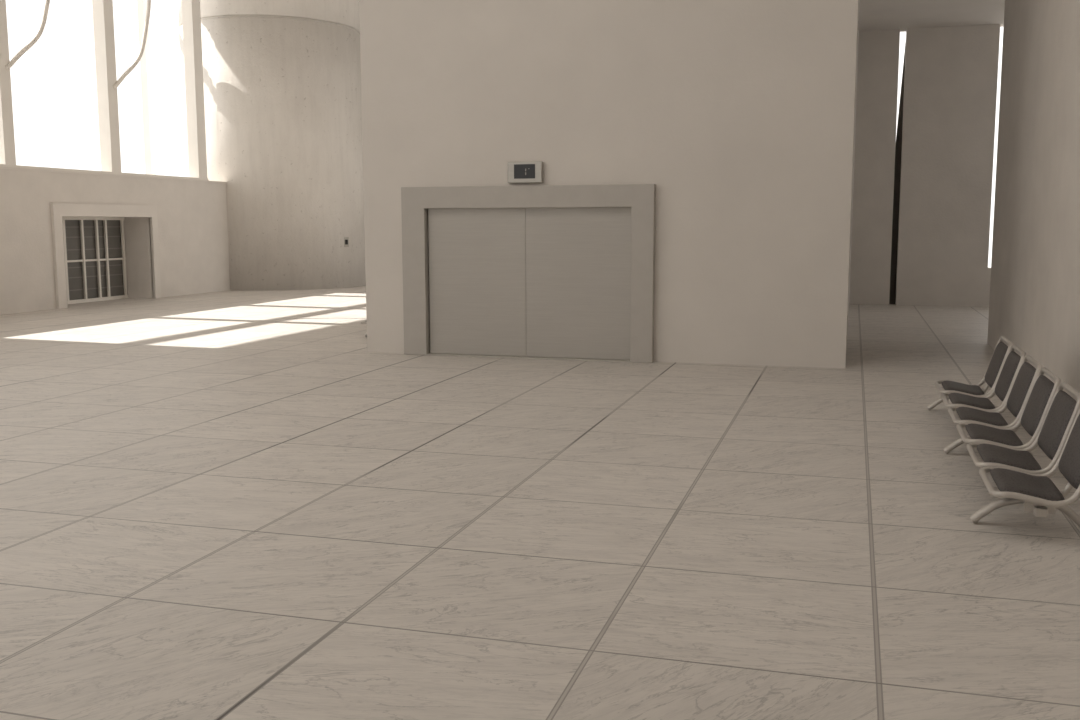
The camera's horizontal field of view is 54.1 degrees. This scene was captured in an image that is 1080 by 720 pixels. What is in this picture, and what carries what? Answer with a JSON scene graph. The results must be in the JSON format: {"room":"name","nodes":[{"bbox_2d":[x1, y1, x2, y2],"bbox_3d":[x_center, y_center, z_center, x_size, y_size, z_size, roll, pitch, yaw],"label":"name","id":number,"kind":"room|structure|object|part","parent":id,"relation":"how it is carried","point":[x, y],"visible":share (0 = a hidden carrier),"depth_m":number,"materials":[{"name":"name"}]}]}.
{"room":"elevator lobby","nodes":[
{"label":"elevator lobby","id":0,"kind":"room"},
{"bbox_2d":[0,169,229,314],"bbox_3d":[-10.879,-4.278,14.241,0.750,8.000,36.000,2,8,16],"label":"wall","id":1,"kind":"structure","parent":0,"point":[191,215],"depth_m":22.03,"materials":[{"name":"paint"}]},
{"bbox_2d":[5,0,49,69],"bbox_3d":[-9.051,-6.642,18.785,0.128,3.082,1.318,2,8,18],"label":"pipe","id":2,"kind":"object","parent":1,"relation":"attached to","point":[37,36],"visible":1,"depth_m":18.90,"materials":[{"name":"metal"}]},
{"bbox_2d":[0,0,207,180],"bbox_3d":[-9.053,-5.938,19.486,0.260,4.850,9.420,2,8,16],"label":"frame","id":3,"kind":"object","parent":1,"relation":"attached to","point":[103,19],"visible":0.94,"depth_m":21.04,"materials":[{"name":"paint"}]},
{"bbox_2d":[50,203,160,308],"bbox_3d":[-8.898,-2.117,21.136,0.790,1.950,3.050,2,8,16],"label":"window niche","id":4,"kind":"object","parent":1,"relation":"attached to","point":[89,257],"visible":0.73,"depth_m":21.48,"materials":[{"name":"paint"}]},
{"bbox_2d":[0,167,226,182],"bbox_3d":[-11.635,-2.401,11.134,0.370,0.030,29.200,2,8,16],"label":"sill","id":5,"kind":"structure","parent":1,"relation":"attached to","point":[0,167],"depth_m":20.79,"materials":[{"name":"paint"}]},
{"bbox_2d":[113,0,150,89],"bbox_3d":[-8.260,-6.985,21.449,0.128,3.082,1.318,2,8,18],"label":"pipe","id":6,"kind":"object","parent":1,"relation":"attached to","point":[148,9],"visible":1,"depth_m":21.70,"materials":[{"name":"metal"}]},
{"bbox_2d":[0,285,1079,719],"bbox_3d":[-1.781,0.134,12.108,24.800,0.250,36.600,2,8,16],"label":"floor","id":7,"kind":"structure","parent":0,"point":[221,505],"depth_m":5.26,"materials":[{"name":"tile"}]},
{"bbox_2d":[179,17,365,290],"bbox_3d":[-6.712,-5.042,26.885,4.400,6.280,4.400,2,8,16],"label":"curved wall","id":8,"kind":"structure","parent":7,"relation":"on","point":[283,104],"depth_m":24.97,"materials":[{"name":"concrete"}]},
{"bbox_2d":[181,15,358,32],"bbox_3d":[-6.720,-8.186,26.482,4.320,0.060,4.320,2,8,16],"label":"joint","id":9,"kind":"object","parent":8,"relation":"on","point":[222,16],"visible":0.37,"depth_m":24.54,"materials":[{"name":"concrete"}]},
{"bbox_2d":[177,0,359,33],"bbox_3d":[-6.721,-9.039,26.372,4.400,1.660,4.400,2,8,16],"label":"shaft","id":10,"kind":"object","parent":9,"relation":"on","point":[345,12],"visible":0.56,"depth_m":24.57,"materials":[{"name":"concrete"}]},
{"bbox_2d":[344,237,348,246],"bbox_3d":[-4.781,-2.908,26.084,0.107,0.221,0.085,-4,8,-26],"label":"wall socket","id":11,"kind":"object","parent":8,"relation":"attached to","point":[346,239],"visible":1,"depth_m":26.05,"materials":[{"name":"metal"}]},
{"bbox_2d":[889,42,905,303],"bbox_3d":[6.825,-3.715,20.151,0.300,5.300,0.090,2,8,16],"label":"steel post","id":12,"kind":"object","parent":7,"relation":"on","point":[898,146],"visible":0.24,"depth_m":20.19,"materials":[{"name":"brown metal"}]},
{"bbox_2d":[927,336,1079,527],"bbox_3d":[2.971,0.339,6.939,0.580,0.635,3.900,2,8,16],"label":"bench","id":13,"kind":"object","parent":7,"relation":"on","point":[1051,416],"visible":1,"depth_m":6.23,"materials":[{"name":"paint"}]},
{"bbox_3d":[3.477,0.346,8.703,0.560,0.170,0.057,2,8,16],"label":"leg","id":14,"kind":"part","parent":13,"relation":"part of","materials":[{"name":"paint"}]},
{"bbox_3d":[2.988,0.558,7.057,0.560,0.170,0.057,2,8,16],"label":"leg","id":15,"kind":"part","parent":13,"relation":"part of","materials":[{"name":"paint"}]},
{"bbox_3d":[2.499,0.770,5.411,0.560,0.170,0.057,2,8,16],"label":"leg","id":16,"kind":"part","parent":13,"relation":"part of","materials":[{"name":"paint"}]},
{"bbox_2d":[359,0,859,367],"bbox_3d":[1.912,-4.552,16.152,5.620,8.000,9.470,2,8,16],"label":"wall","id":17,"kind":"structure","parent":0,"point":[740,114],"depth_m":11.65,"materials":[{"name":"paint"}]},
{"bbox_2d":[508,161,542,182],"bbox_3d":[-0.166,-2.138,12.062,0.410,0.240,0.078,2,8,16],"label":"indicator","id":18,"kind":"object","parent":17,"relation":"attached to","point":[518,172],"visible":1,"depth_m":12.03,"materials":[{"name":"metal"}]},
{"bbox_2d":[401,184,655,362],"bbox_3d":[-0.148,-1.018,12.295,3.010,1.980,0.300,2,8,16],"label":"elevator","id":19,"kind":"object","parent":17,"relation":"attached to","point":[555,272],"visible":0.95,"depth_m":12.20,"materials":[{"name":"metal"}]},
{"bbox_3d":[-0.731,-0.918,12.449,1.203,1.715,0.080,2,8,16],"label":"door panel","id":20,"kind":"part","parent":19,"relation":"part of","materials":[{"name":"metal"}]},
{"bbox_3d":[0.448,-0.876,12.104,1.249,1.715,0.080,2,8,16],"label":"door panel","id":21,"kind":"part","parent":19,"relation":"part of","materials":[{"name":"metal"}]},
{"bbox_2d":[849,24,1003,306],"bbox_3d":[9.364,-4.937,19.024,7.040,8.000,0.300,2,8,16],"label":"wall","id":22,"kind":"structure","parent":0,"point":[951,74],"depth_m":19.69,"materials":[{"name":"paint"}]},
{"bbox_2d":[859,0,1004,30],"bbox_3d":[8.409,-5.714,15.665,7.040,0.200,6.440,2,8,16],"label":"ceiling","id":23,"kind":"structure","parent":0,"point":[873,14],"depth_m":18.08,"materials":[{"name":"paint"}]},
{"bbox_2d":[987,0,1079,401],"bbox_3d":[2.875,-2.849,2.857,0.300,8.000,21.760,2,8,16],"label":"wall","id":24,"kind":"structure","parent":0,"point":[1034,300],"depth_m":10.29,"materials":[{"name":"paint"}]},
{"label":"outside","id":25,"kind":"structure","parent":0,"visible":0},
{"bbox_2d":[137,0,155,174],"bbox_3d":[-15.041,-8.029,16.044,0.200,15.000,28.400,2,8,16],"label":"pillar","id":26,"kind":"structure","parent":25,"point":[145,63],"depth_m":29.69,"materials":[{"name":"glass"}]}
]}

